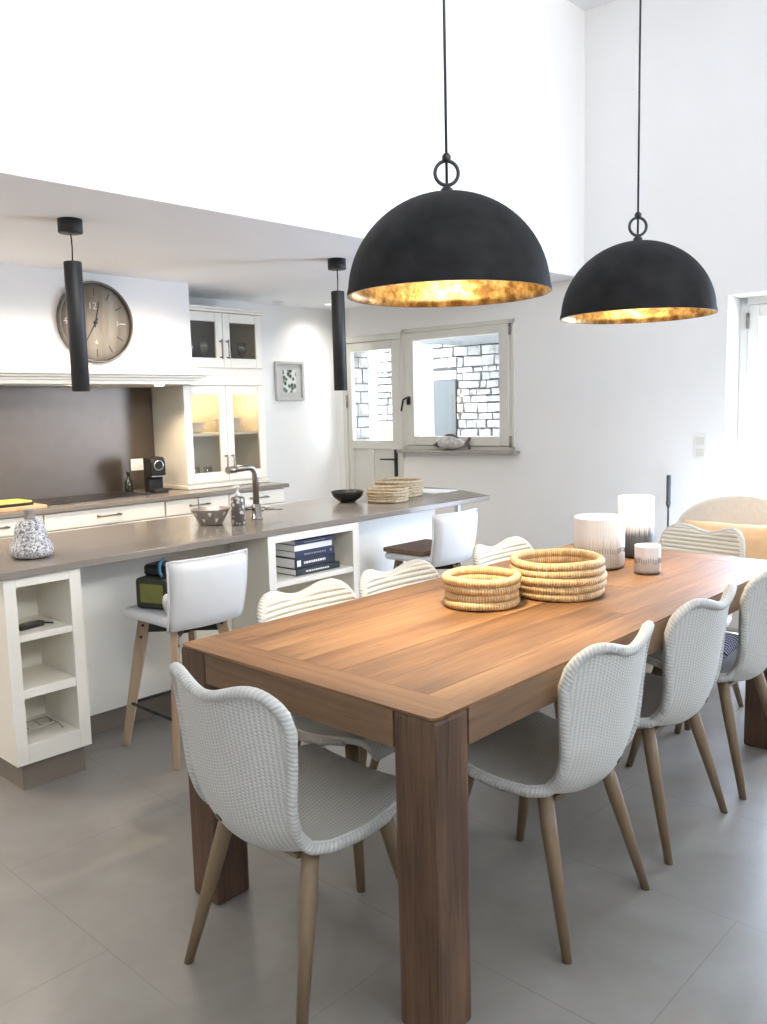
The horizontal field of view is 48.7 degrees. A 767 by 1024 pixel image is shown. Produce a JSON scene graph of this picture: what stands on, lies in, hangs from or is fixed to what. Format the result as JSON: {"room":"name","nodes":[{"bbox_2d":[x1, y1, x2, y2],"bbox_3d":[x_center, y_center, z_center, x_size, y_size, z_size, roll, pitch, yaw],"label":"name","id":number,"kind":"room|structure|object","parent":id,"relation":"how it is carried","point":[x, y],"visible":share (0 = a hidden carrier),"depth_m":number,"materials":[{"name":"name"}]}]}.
{"room":"dining room","nodes":[
{"label":"dining room","id":0,"kind":"room"},
{"bbox_2d":[0,263,191,366],"bbox_3d":[-2.640,-1.121,4.835,0.570,0.575,3.245,5,9,43],"label":"wall","id":1,"kind":"structure","parent":0,"point":[30,297],"depth_m":5.18,"materials":[{"name":"white paint"}]},
{"bbox_2d":[56,281,133,362],"bbox_3d":[-1.791,-1.182,5.288,0.041,0.500,0.500,5,9,43],"label":"wall clock","id":2,"kind":"object","parent":1,"relation":"attached to","point":[109,319],"visible":0.86,"depth_m":5.33,"materials":[{"name":"beige wood"}]},
{"bbox_2d":[0,363,214,387],"bbox_3d":[-2.542,-0.780,4.848,0.700,0.121,3.325,5,9,43],"label":"range hood","id":3,"kind":"object","parent":1,"relation":"attached to","point":[11,375],"visible":0.78,"depth_m":5.31,"materials":[{"name":"beige paint"}]},
{"bbox_2d":[189,304,265,385],"bbox_3d":[-1.313,-1.223,6.339,0.449,0.561,0.778,5,9,43],"label":"upper cabinet","id":4,"kind":"object","parent":1,"relation":"attached to","point":[226,342],"visible":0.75,"depth_m":6.36,"materials":[{"name":"beige paint"}]},
{"bbox_2d":[31,297,338,503],"bbox_3d":[-3.046,-0.333,5.025,0.180,2.465,7.600,5,9,43],"label":"wall","id":5,"kind":"structure","parent":0,"point":[302,439],"depth_m":7.36,"materials":[{"name":"white paint"}]},
{"bbox_2d":[0,388,154,499],"bbox_3d":[-2.597,-0.413,5.354,0.016,0.738,2.605,5,9,43],"label":"backsplash","id":6,"kind":"structure","parent":5,"relation":"attached to","point":[55,442],"depth_m":5.82,"materials":[{"name":"taupe quartz"}]},
{"bbox_2d":[130,458,143,470],"bbox_3d":[-1.798,-0.347,6.199,0.012,0.084,0.110,5,9,43],"label":"wall outlet","id":7,"kind":"object","parent":6,"relation":"attached to","point":[136,464],"visible":0.77,"depth_m":6.19,"materials":[{"name":"white plastic"}]},
{"bbox_2d":[274,361,304,400],"bbox_3d":[-0.798,-1.113,7.214,0.031,0.330,0.310,5,9,43],"label":"framed picture","id":8,"kind":"object","parent":5,"relation":"attached to","point":[289,376],"visible":1,"depth_m":7.21},
{"bbox_2d":[283,370,295,392],"bbox_3d":[-0.800,-1.113,7.216,0.002,0.190,0.144,5,9,43],"label":"print","id":9,"kind":"object","parent":8,"relation":"attached to","point":[289,376],"depth_m":7.22},
{"bbox_2d":[0,172,573,309],"bbox_3d":[-2.053,-1.408,4.072,2.428,0.150,7.800,5,9,43],"label":"ceiling","id":10,"kind":"structure","parent":0,"point":[219,255],"depth_m":4.47,"materials":[{"name":"paint"}]},
{"bbox_2d":[57,217,89,391],"bbox_3d":[-1.405,-0.937,3.867,0.108,0.766,0.108,5,9,43],"label":"pendant","id":11,"kind":"object","parent":10,"relation":"hanging from","point":[72,226],"visible":1,"depth_m":3.84,"materials":[{"name":"black metal"}]},
{"bbox_2d":[328,258,346,390],"bbox_3d":[-0.266,-1.110,5.045,0.108,0.766,0.108,5,9,43],"label":"pendant","id":12,"kind":"object","parent":10,"relation":"hanging from","point":[334,264],"visible":1,"depth_m":5.02,"materials":[{"name":"black metal"}]},
{"bbox_2d":[0,0,584,275],"bbox_3d":[-1.277,-2.145,3.235,0.200,1.774,7.802,5,10,43],"label":"wall","id":13,"kind":"structure","parent":0,"point":[324,115],"depth_m":4.06,"materials":[{"name":"white paint"}]},
{"bbox_2d":[0,631,766,1023],"bbox_3d":[0.199,1.187,2.574,8.450,0.120,8.150,5,9,43],"label":"floor","id":14,"kind":"structure","parent":0,"point":[99,899],"depth_m":2.44,"materials":[{"name":"tile"}]},
{"bbox_2d":[0,515,42,538],"bbox_3d":[-2.440,0.452,5.105,0.658,0.858,0.590,5,9,43],"label":"base cabinet","id":15,"kind":"object","parent":14,"relation":"on","point":[7,525],"visible":0.16,"depth_m":4.93,"materials":[{"name":"beige paint"}]},
{"bbox_2d":[0,568,91,789],"bbox_3d":[-1.410,0.642,3.407,0.310,0.838,0.305,5,9,43],"label":"open shelf unit","id":16,"kind":"object","parent":14,"relation":"on","point":[43,669],"visible":0.82,"depth_m":3.37,"materials":[{"name":"beige paint"}]},
{"bbox_2d":[19,620,53,630],"bbox_3d":[-1.377,0.442,3.344,0.054,0.021,0.143,3,8,31],"label":"gadget","id":17,"kind":"object","parent":16,"relation":"on","point":[35,623],"visible":0.82,"depth_m":3.32,"materials":[{"name":"black paint"}]},
{"bbox_2d":[26,716,62,734],"bbox_3d":[-1.386,0.861,3.406,0.104,0.032,0.159,5,9,43],"label":"wire stand","id":18,"kind":"object","parent":16,"relation":"on","point":[50,719],"visible":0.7,"depth_m":3.41,"materials":[{"name":"grey metal"}]},
{"bbox_2d":[41,501,164,532],"bbox_3d":[-1.952,0.376,5.624,0.658,0.858,0.835,5,9,43],"label":"base cabinet","id":19,"kind":"object","parent":14,"relation":"on","point":[106,516],"visible":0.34,"depth_m":5.35,"materials":[{"name":"beige paint"}]},
{"bbox_2d":[122,548,247,769],"bbox_3d":[-0.845,0.589,3.655,0.474,0.857,0.425,5,9,43],"label":"bar stool","id":20,"kind":"object","parent":14,"relation":"on","point":[204,593],"visible":0.9,"depth_m":3.48,"materials":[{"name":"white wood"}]},
{"bbox_2d":[136,558,170,609],"bbox_3d":[-0.941,0.304,3.624,0.185,0.195,0.179,2,8,25],"label":"shoulder bag","id":21,"kind":"object","parent":20,"relation":"on","point":[151,588],"visible":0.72,"depth_m":3.56,"materials":[{"name":"black paint"}]},
{"bbox_2d":[162,594,167,612],"bbox_3d":[-0.808,0.366,3.526,0.088,0.088,0.200,5,9,43],"label":"paper roll","id":22,"kind":"object","parent":20,"relation":"on","point":[165,598],"visible":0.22,"depth_m":3.47,"materials":[{"name":"white paper"}]},
{"bbox_2d":[163,494,228,518],"bbox_3d":[-1.487,0.304,6.119,0.658,0.858,0.521,5,9,43],"label":"base cabinet","id":23,"kind":"object","parent":14,"relation":"on","point":[179,507],"visible":0.2,"depth_m":5.82,"materials":[{"name":"beige paint"}]},
{"bbox_2d":[228,488,284,510],"bbox_3d":[-1.130,0.249,6.498,0.658,0.858,0.518,5,9,43],"label":"base cabinet","id":24,"kind":"object","parent":14,"relation":"on","point":[268,497],"visible":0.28,"depth_m":6.31,"materials":[{"name":"beige paint"}]},
{"bbox_2d":[80,509,434,735],"bbox_3d":[-0.827,0.482,4.606,0.470,0.838,2.916,5,9,43],"label":"base cabinet","id":25,"kind":"object","parent":14,"relation":"on","point":[107,590],"visible":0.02,"depth_m":3.90,"materials":[{"name":"beige paint"}]},
{"bbox_2d":[0,487,489,580],"bbox_3d":[-0.601,0.035,4.625,0.908,0.030,3.385,5,9,43],"label":"countertop","id":26,"kind":"structure","parent":25,"relation":"on","point":[79,548],"depth_m":4.11,"materials":[{"name":"beige stone"}]},
{"bbox_2d":[8,508,53,558],"bbox_3d":[-1.432,0.086,3.437,0.167,0.196,0.167,5,9,43],"label":"vase","id":27,"kind":"object","parent":26,"relation":"on","point":[30,537],"visible":1,"depth_m":3.39,"materials":[{"name":"white ceramic"}]},
{"bbox_2d":[191,506,229,525],"bbox_3d":[-0.878,0.022,4.315,0.198,0.081,0.198,5,9,43],"label":"bowl","id":28,"kind":"object","parent":26,"relation":"on","point":[210,515],"visible":1,"depth_m":4.26,"materials":[{"name":"grey ceramic"}]},
{"bbox_2d":[230,485,245,524],"bbox_3d":[-0.734,-0.035,4.274,0.072,0.198,0.072,5,9,43],"label":"soap dispenser","id":29,"kind":"object","parent":26,"relation":"on","point":[238,514],"visible":1,"depth_m":4.25,"materials":[{"name":"grey ceramic"}]},
{"bbox_2d":[225,464,282,518],"bbox_3d":[-0.684,-0.108,4.476,0.064,0.292,0.347,5,9,43],"label":"tap","id":30,"kind":"object","parent":26,"relation":"on","point":[256,508],"visible":1,"depth_m":4.47,"materials":[{"name":"grey metal"}]},
{"bbox_2d":[251,503,262,518],"bbox_3d":[-0.673,-0.005,4.497,0.064,0.081,0.064,5,9,43],"label":"base","id":31,"kind":"object","parent":30,"relation":"on","point":[256,508],"depth_m":4.48,"materials":[{"name":"grey metal"}]},
{"bbox_2d":[331,489,363,502],"bbox_3d":[-0.221,-0.096,5.205,0.202,0.068,0.202,5,9,43],"label":"bowl","id":32,"kind":"object","parent":26,"relation":"on","point":[345,495],"visible":1,"depth_m":5.14,"materials":[{"name":"ceramic"}]},
{"bbox_2d":[367,485,408,502],"bbox_3d":[0.027,-0.109,5.184,0.260,0.090,0.255,-3,7,-9],"label":"basket","id":33,"kind":"object","parent":26,"relation":"on","point":[399,493],"visible":1,"depth_m":5.08,"materials":[{"name":"beige wicker"}]},
{"bbox_2d":[374,477,422,496],"bbox_3d":[0.100,-0.160,5.515,0.319,0.107,0.326,0,7,16],"label":"basket","id":34,"kind":"object","parent":26,"relation":"on","point":[415,485],"visible":0.45,"depth_m":5.41,"materials":[{"name":"beige wicker"}]},
{"bbox_3d":[0.319,-0.143,5.753,0.200,0.001,0.290,-7,9,-38],"label":"paper sheet","id":35,"kind":"object","parent":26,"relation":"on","visible":0},
{"bbox_2d":[423,489,457,492],"bbox_3d":[0.348,-0.145,5.754,0.290,0.002,0.200,3,8,31],"label":"paper sheet","id":36,"kind":"object","parent":35,"relation":"on","point":[424,490],"visible":0.79,"depth_m":5.74,"materials":[{"name":"white paper"}]},
{"bbox_2d":[169,662,397,1023],"bbox_3d":[-0.222,0.763,2.183,0.473,0.836,0.557,5,9,43],"label":"dining chair","id":37,"kind":"object","parent":14,"relation":"on","point":[244,758],"visible":0.94,"depth_m":1.99,"materials":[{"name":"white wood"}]},
{"bbox_2d":[229,522,359,629],"bbox_3d":[-0.446,0.493,4.433,0.310,0.838,0.620,5,9,43],"label":"open shelf unit","id":38,"kind":"object","parent":14,"relation":"on","point":[262,577],"visible":0.27,"depth_m":4.24,"materials":[{"name":"beige paint"}]},
{"bbox_2d":[276,560,339,575],"bbox_3d":[-0.411,0.284,4.438,0.211,0.034,0.305,5,9,43],"label":"book","id":39,"kind":"object","parent":38,"relation":"on","point":[335,564],"visible":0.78,"depth_m":4.34,"materials":[{"name":"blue paper"}]},
{"bbox_2d":[276,551,334,568],"bbox_3d":[-0.430,0.242,4.431,0.216,0.052,0.285,5,9,41],"label":"book","id":40,"kind":"object","parent":39,"relation":"on","point":[283,562],"visible":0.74,"depth_m":4.33,"materials":[{"name":"paper"}]},
{"bbox_2d":[276,545,333,558],"bbox_3d":[-0.420,0.199,4.409,0.201,0.036,0.265,5,10,44],"label":"book","id":41,"kind":"object","parent":40,"relation":"on","point":[330,548],"visible":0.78,"depth_m":4.32,"materials":[{"name":"blue paper"}]},
{"bbox_2d":[275,540,331,551],"bbox_3d":[-0.433,0.165,4.409,0.200,0.030,0.262,5,9,42],"label":"book","id":42,"kind":"object","parent":41,"relation":"on","point":[291,548],"visible":0.61,"depth_m":4.32,"materials":[{"name":"white paper"}]},
{"bbox_2d":[277,534,333,545],"bbox_3d":[-0.426,0.138,4.404,0.206,0.024,0.268,5,9,43],"label":"book","id":43,"kind":"object","parent":42,"relation":"on","point":[329,536],"visible":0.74,"depth_m":4.32,"materials":[{"name":"blue paper"}]},
{"bbox_2d":[257,578,394,892],"bbox_3d":[-0.101,0.683,2.818,0.557,0.836,0.473,5,9,43],"label":"dining chair","id":44,"kind":"object","parent":14,"relation":"on","point":[272,605],"visible":0.2,"depth_m":2.78,"materials":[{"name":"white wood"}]},
{"bbox_2d":[359,559,439,769],"bbox_3d":[0.222,0.633,3.162,0.557,0.836,0.473,5,9,43],"label":"dining chair","id":45,"kind":"object","parent":14,"relation":"on","point":[414,571],"visible":0.09,"depth_m":3.30,"materials":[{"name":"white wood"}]},
{"bbox_2d":[385,508,477,568],"bbox_3d":[0.274,0.409,4.896,0.474,0.857,0.425,5,9,43],"label":"bar stool","id":46,"kind":"object","parent":14,"relation":"on","point":[453,534],"visible":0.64,"depth_m":4.68,"materials":[{"name":"white leather"},{"name":"dark brown wood"}]},
{"bbox_2d":[383,539,431,556],"bbox_3d":[0.237,0.204,4.901,0.300,0.026,0.380,5,9,43],"label":"wooden board","id":47,"kind":"object","parent":46,"relation":"on","point":[422,547],"visible":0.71,"depth_m":4.82,"materials":[{"name":"brown wood"}]},
{"bbox_2d":[455,505,460,511],"bbox_3d":[0.485,0.322,5.637,0.120,0.840,0.160,5,9,43],"label":"support","id":48,"kind":"object","parent":14,"relation":"on","point":[458,507],"visible":0.02,"depth_m":5.60,"materials":[{"name":"white plastic"}]},
{"bbox_2d":[181,543,766,1023],"bbox_3d":[0.542,0.676,3.011,0.959,0.770,2.273,5,9,43],"label":"dining table","id":49,"kind":"object","parent":14,"relation":"on","point":[410,672],"visible":0.66,"depth_m":2.20,"materials":[{"name":"brown wood"}]},
{"bbox_2d":[441,566,521,610],"bbox_3d":[0.330,0.257,2.863,0.270,0.110,0.264,1,7,21],"label":"basket","id":50,"kind":"object","parent":49,"relation":"on","point":[466,588],"visible":1,"depth_m":2.77,"materials":[{"name":"beige wicker"}]},
{"bbox_2d":[509,548,607,601],"bbox_3d":[0.615,0.219,3.004,0.355,0.135,0.362,5,9,43],"label":"basket","id":51,"kind":"object","parent":49,"relation":"on","point":[554,574],"visible":0.92,"depth_m":2.87,"materials":[{"name":"beige wicker"}]},
{"bbox_2d":[574,513,624,569],"bbox_3d":[0.882,0.119,3.467,0.204,0.205,0.204,5,9,43],"label":"candle holder","id":52,"kind":"object","parent":49,"relation":"on","point":[603,534],"visible":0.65,"depth_m":3.38,"materials":[{"name":"white ceramic"}]},
{"bbox_2d":[618,494,654,557],"bbox_3d":[1.093,0.061,3.674,0.152,0.260,0.152,5,9,43],"label":"candle holder","id":53,"kind":"object","parent":49,"relation":"on","point":[638,510],"visible":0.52,"depth_m":3.61,"materials":[{"name":"grey ceramic"}]},
{"bbox_2d":[634,543,660,573],"bbox_3d":[1.034,0.182,3.320,0.101,0.108,0.101,5,9,43],"label":"candle holder","id":54,"kind":"object","parent":49,"relation":"on","point":[647,556],"visible":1,"depth_m":3.28,"materials":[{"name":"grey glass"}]},
{"bbox_2d":[473,536,557,719],"bbox_3d":[0.695,0.557,3.686,0.557,0.836,0.473,5,9,43],"label":"dining chair","id":55,"kind":"object","parent":14,"relation":"on","point":[483,555],"visible":0.12,"depth_m":3.81,"materials":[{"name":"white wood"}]},
{"bbox_2d":[468,620,653,964],"bbox_3d":[0.467,0.714,2.446,0.557,0.836,0.473,5,9,43],"label":"dining chair","id":56,"kind":"object","parent":14,"relation":"on","point":[543,757],"visible":0.94,"depth_m":2.25,"materials":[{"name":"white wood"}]},
{"bbox_2d":[554,583,736,865],"bbox_3d":[0.884,0.648,2.901,0.557,0.836,0.473,5,9,43],"label":"dining chair","id":57,"kind":"object","parent":14,"relation":"on","point":[694,634],"visible":0.65,"depth_m":2.67,"materials":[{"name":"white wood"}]},
{"bbox_2d":[666,475,670,526],"bbox_3d":[1.916,0.223,5.717,0.140,0.946,0.140,5,9,43],"label":"pole","id":58,"kind":"object","parent":14,"relation":"on","point":[668,477],"visible":0.4,"depth_m":5.67,"materials":[{"name":"grey metal"}]},
{"bbox_2d":[626,570,766,799],"bbox_3d":[1.293,0.587,3.318,0.557,0.836,0.473,5,9,43],"label":"dining chair","id":59,"kind":"object","parent":14,"relation":"on","point":[748,661],"visible":0.57,"depth_m":3.08,"materials":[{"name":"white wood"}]},
{"bbox_2d":[661,632,737,657],"bbox_3d":[1.255,0.513,3.346,0.280,0.064,0.300,4,9,37],"label":"seat cushion","id":60,"kind":"object","parent":59,"relation":"on","point":[731,639],"visible":0.18,"depth_m":3.27,"materials":[{"name":"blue fabric"}]},
{"bbox_2d":[658,523,744,730],"bbox_3d":[1.379,0.501,3.998,0.557,0.836,0.473,-7,9,-37],"label":"dining chair","id":61,"kind":"object","parent":14,"relation":"on","point":[683,537],"visible":0.23,"depth_m":4.09,"materials":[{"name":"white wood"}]},
{"bbox_2d":[677,494,766,632],"bbox_3d":[1.855,0.380,4.599,0.900,0.908,0.630,5,9,43],"label":"armchair","id":62,"kind":"object","parent":14,"relation":"on","point":[747,509],"visible":0.27,"depth_m":4.75,"materials":[{"name":"fabric"}]},
{"bbox_2d":[683,519,766,559],"bbox_3d":[1.905,0.225,4.529,0.601,0.349,0.204,5,9,42],"label":"cushion","id":63,"kind":"object","parent":62,"relation":"on","point":[755,536],"visible":0.23,"depth_m":4.40,"materials":[{"name":"fabric"}]},
{"bbox_3d":[-2.912,0.525,4.603,0.657,0.858,0.790,5,9,43],"label":"base cabinet","id":64,"kind":"object","parent":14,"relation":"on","visible":0},
{"bbox_2d":[0,482,288,518],"bbox_3d":[-2.098,-0.049,5.452,0.660,0.030,3.350,5,9,43],"label":"countertop","id":65,"kind":"structure","parent":64,"relation":"on","point":[173,494],"depth_m":5.64,"materials":[{"name":"beige stone"}]},
{"bbox_2d":[0,503,46,512],"bbox_3d":[-2.348,-0.015,5.026,0.340,0.018,0.585,5,9,43],"label":"chopping board","id":66,"kind":"object","parent":65,"relation":"on","point":[35,505],"visible":0.52,"depth_m":5.02,"materials":[{"name":"beige wood"}]},
{"bbox_2d":[0,499,32,507],"bbox_3d":[-2.357,-0.038,5.014,0.220,0.028,0.500,5,9,41],"label":"serving tray","id":67,"kind":"object","parent":66,"relation":"on","point":[6,503],"visible":1,"depth_m":5.07,"materials":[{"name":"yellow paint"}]},
{"bbox_2d":[32,491,154,505],"bbox_3d":[-1.975,-0.092,5.627,0.400,0.007,0.800,5,9,43],"label":"cooktop","id":68,"kind":"object","parent":65,"relation":"in","point":[121,494],"visible":0.97,"depth_m":5.61,"materials":[{"name":"black glass"}]},
{"bbox_2d":[124,472,133,491],"bbox_3d":[-1.808,-0.214,6.017,0.060,0.146,0.060,5,9,43],"label":"oil bottle","id":69,"kind":"object","parent":65,"relation":"on","point":[129,487],"visible":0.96,"depth_m":6.00,"materials":[{"name":"green glass"}]},
{"bbox_2d":[143,456,171,492],"bbox_3d":[-1.608,-0.271,6.008,0.178,0.250,0.318,-2,7,-9],"label":"coffee machine","id":70,"kind":"object","parent":65,"relation":"on","point":[154,467],"visible":1,"depth_m":5.93,"materials":[{"name":"black paint"}]},
{"bbox_2d":[150,488,168,492],"bbox_3d":[-1.569,-0.151,5.935,0.100,0.028,0.109,-6,8,-35],"label":"drip tray","id":71,"kind":"object","parent":70,"relation":"on","point":[153,490],"depth_m":5.90,"materials":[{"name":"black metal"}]},
{"bbox_2d":[151,385,268,489],"bbox_3d":[-1.297,-0.577,6.418,0.449,0.740,0.744,5,9,43],"label":"display cabinet","id":72,"kind":"object","parent":65,"relation":"on","point":[192,460],"visible":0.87,"depth_m":6.29,"materials":[{"name":"beige paint"}]},
{"bbox_2d":[193,431,257,435],"bbox_3d":[-1.324,-0.595,6.440,0.351,0.020,0.690,5,9,43],"label":"shelf","id":73,"kind":"object","parent":72,"relation":"attached to","point":[206,433],"depth_m":6.46,"materials":[{"name":"beige paint"}]},
{"bbox_2d":[336,0,766,576],"bbox_3d":[2.755,-1.313,5.143,8.350,4.090,0.340,4,9,40],"label":"wall","id":74,"kind":"structure","parent":0,"point":[604,412],"depth_m":5.71,"materials":[{"name":"white paint"}]},
{"bbox_2d":[354,351,370,439],"bbox_3d":[-0.198,-0.521,7.804,0.036,1.982,0.264,4,9,40],"label":"trim","id":75,"kind":"structure","parent":74,"relation":"attached to","point":[361,360],"depth_m":7.75,"materials":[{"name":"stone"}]},
{"bbox_2d":[343,332,404,493],"bbox_3d":[-0.082,-0.499,7.439,0.680,2.062,0.133,4,9,40],"label":"door","id":76,"kind":"structure","parent":74,"relation":"in","point":[366,461],"depth_m":7.43,"materials":[{"name":"white wood"}]},
{"bbox_2d":[396,318,519,454],"bbox_3d":[0.590,-0.984,6.784,1.142,1.022,0.180,4,9,40],"label":"window","id":77,"kind":"structure","parent":74,"relation":"in","point":[504,444],"depth_m":6.72,"materials":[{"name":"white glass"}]},
{"bbox_2d":[433,434,470,449],"bbox_3d":[0.553,-0.564,6.816,0.356,0.132,0.108,4,9,40],"label":"fish ornament","id":78,"kind":"object","parent":77,"relation":"on","point":[449,441],"visible":1,"depth_m":6.80,"materials":[{"name":"grey ceramic"}]},
{"bbox_2d":[694,434,707,458],"bbox_3d":[2.092,-0.432,5.595,0.086,0.164,0.014,4,9,40],"label":"light switch","id":79,"kind":"object","parent":74,"relation":"attached to","point":[700,440],"visible":1,"depth_m":5.59,"materials":[{"name":"white plastic"}]},
{"bbox_2d":[736,296,766,494],"bbox_3d":[3.125,-0.312,5.106,1.918,2.095,0.098,4,9,40],"label":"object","id":80,"kind":"structure","parent":74,"relation":"in","point":[753,309],"depth_m":5.61,"materials":[{"name":"white plastic"}]},
{"bbox_2d":[568,0,615,10],"bbox_3d":[0.971,-2.929,1.248,6.050,0.150,8.150,5,9,43],"label":"ceiling","id":81,"kind":"structure","parent":0,"point":[585,5],"depth_m":5.67,"materials":[{"name":"paint"}]},
{"bbox_2d":[347,0,551,306],"bbox_3d":[0.163,-1.795,2.363,0.600,2.328,0.600,-1,7,7],"label":"dome pendant","id":82,"kind":"object","parent":81,"relation":"hanging from","point":[446,247],"visible":1,"depth_m":2.29,"materials":[{"name":"grey paint"}]},
{"bbox_2d":[560,0,717,323],"bbox_3d":[0.978,-1.926,3.229,0.600,2.318,0.600,-3,7,-11],"label":"dome pendant","id":83,"kind":"object","parent":81,"relation":"hanging from","point":[639,280],"visible":1,"depth_m":3.16,"materials":[{"name":"grey paint"}]},
{"label":"outside","id":84,"kind":"structure","parent":0,"visible":0},
{"bbox_2d":[376,343,499,435],"bbox_3d":[0.679,-1.508,9.817,6.887,3.750,0.335,5,9,43],"label":"wall","id":85,"kind":"structure","parent":84,"point":[478,406],"depth_m":9.39,"materials":[{"name":"brick"}]},
{"bbox_2d":[433,370,458,435],"bbox_3d":[0.615,-0.626,9.871,0.720,1.990,0.130,5,9,43],"label":"door","id":86,"kind":"structure","parent":85,"relation":"in","point":[445,383],"depth_m":9.62,"materials":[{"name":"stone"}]},
{"bbox_2d":[419,334,498,345],"bbox_3d":[1.057,-1.795,8.373,1.650,0.150,1.150,5,9,43],"label":"trim","id":87,"kind":"structure","parent":85,"relation":"attached to","point":[493,338],"depth_m":8.65,"materials":[{"name":"white paint"}]},
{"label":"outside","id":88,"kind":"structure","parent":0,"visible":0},
{"bbox_3d":[3.832,0.348,10.058,20.000,0.150,8.280,5,9,43],"label":"terrace","id":89,"kind":"object","parent":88,"visible":0},
{"bbox_2d":[368,350,377,425],"bbox_3d":[-0.155,-1.266,9.659,0.100,3.350,0.150,5,9,43],"label":"trim","id":90,"kind":"structure","parent":89,"relation":"on","point":[372,357],"depth_m":9.62,"materials":[{"name":"white paint"}]},
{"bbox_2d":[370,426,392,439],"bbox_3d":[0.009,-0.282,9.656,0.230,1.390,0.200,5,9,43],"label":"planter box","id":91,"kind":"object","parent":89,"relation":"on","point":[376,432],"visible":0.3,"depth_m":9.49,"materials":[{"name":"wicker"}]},
{"bbox_2d":[419,343,433,435],"bbox_3d":[0.414,-1.212,9.098,0.160,3.350,0.200,5,9,43],"label":"pillar","id":92,"kind":"structure","parent":89,"relation":"on","point":[426,387],"depth_m":9.02,"materials":[{"name":"white paint"}]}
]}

